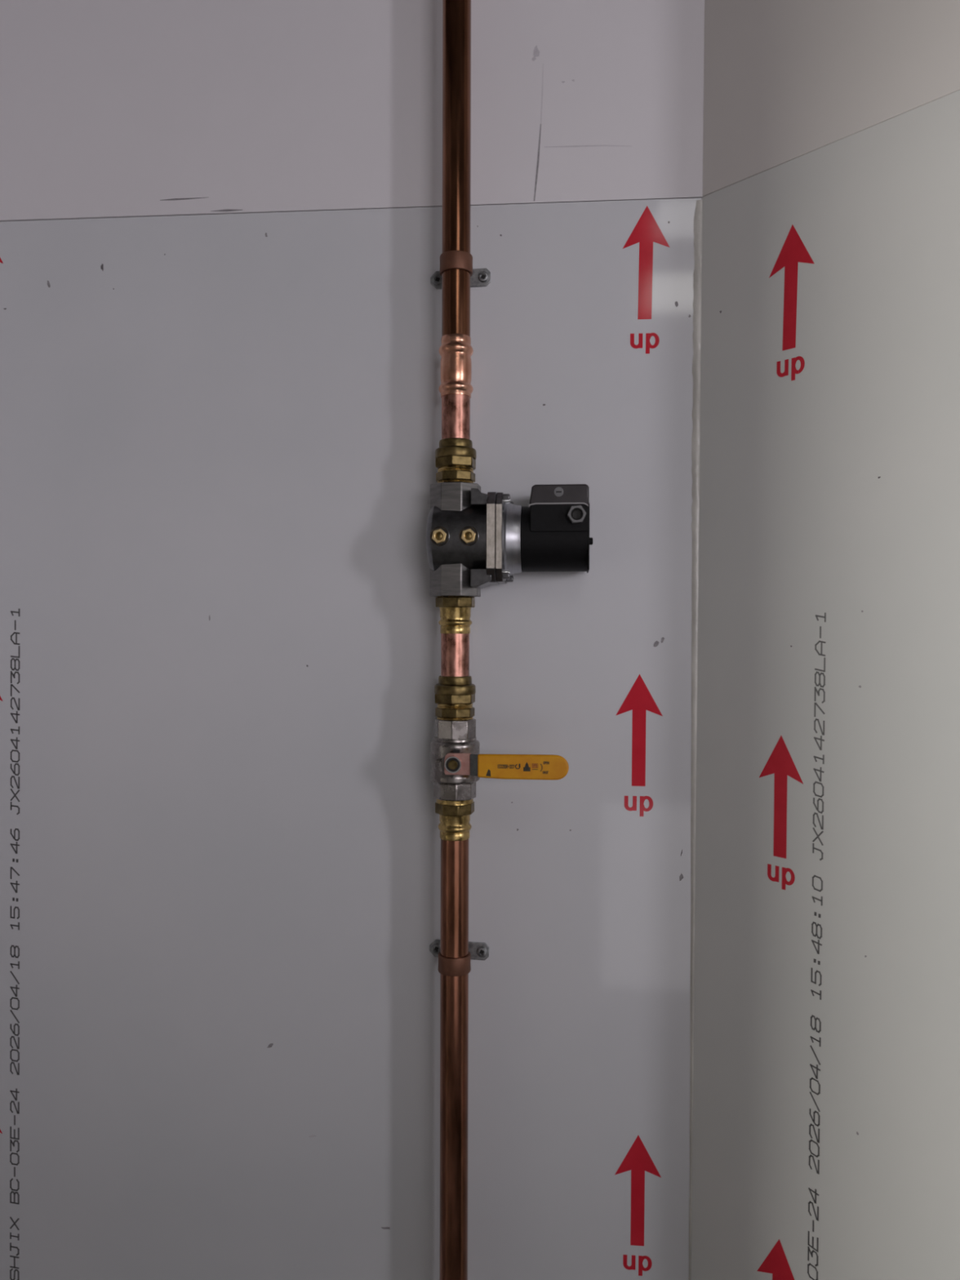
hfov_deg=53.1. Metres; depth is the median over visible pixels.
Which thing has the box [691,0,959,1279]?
wall
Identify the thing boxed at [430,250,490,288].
clip
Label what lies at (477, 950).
clip
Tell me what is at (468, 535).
socket
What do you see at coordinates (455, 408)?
copper pipe
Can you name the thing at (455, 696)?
fitting
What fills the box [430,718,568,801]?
valve
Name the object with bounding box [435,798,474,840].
fitting
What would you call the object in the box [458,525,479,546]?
bolt
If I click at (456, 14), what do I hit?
copper pipe
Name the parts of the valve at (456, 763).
stem, lever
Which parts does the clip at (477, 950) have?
plate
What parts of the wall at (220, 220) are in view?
panel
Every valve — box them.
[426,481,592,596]
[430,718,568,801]
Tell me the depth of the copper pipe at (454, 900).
0.93 m
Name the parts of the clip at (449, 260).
plate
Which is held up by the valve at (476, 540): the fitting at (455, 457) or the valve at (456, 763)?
the fitting at (455, 457)
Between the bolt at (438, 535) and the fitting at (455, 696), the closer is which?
the bolt at (438, 535)
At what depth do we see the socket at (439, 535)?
0.90 m
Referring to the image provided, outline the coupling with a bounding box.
[438,333,473,398]
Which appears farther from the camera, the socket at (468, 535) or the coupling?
the coupling
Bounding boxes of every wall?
[0,0,704,1279]
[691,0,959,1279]
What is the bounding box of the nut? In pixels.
[444,756,461,773]
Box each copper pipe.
[439,839,468,1279]
[440,633,469,676]
[441,0,471,336]
[441,394,470,439]
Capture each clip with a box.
[429,939,488,976]
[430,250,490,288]
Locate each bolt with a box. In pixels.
[429,526,449,546]
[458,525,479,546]
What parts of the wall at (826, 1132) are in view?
panel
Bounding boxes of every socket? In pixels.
[435,532,443,539]
[464,532,472,539]
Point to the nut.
(452, 764)
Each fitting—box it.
[434,675,475,720]
[435,437,476,483]
[435,595,475,633]
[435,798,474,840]
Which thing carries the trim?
attached to the wall at (826, 1132)
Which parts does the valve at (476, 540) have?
terminal lid, plate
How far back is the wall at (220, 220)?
0.98 m
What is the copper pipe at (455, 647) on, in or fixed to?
on the fitting at (455, 696)
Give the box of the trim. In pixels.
[688,199,702,1279]
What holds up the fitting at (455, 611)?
attached to the copper pipe at (455, 647)

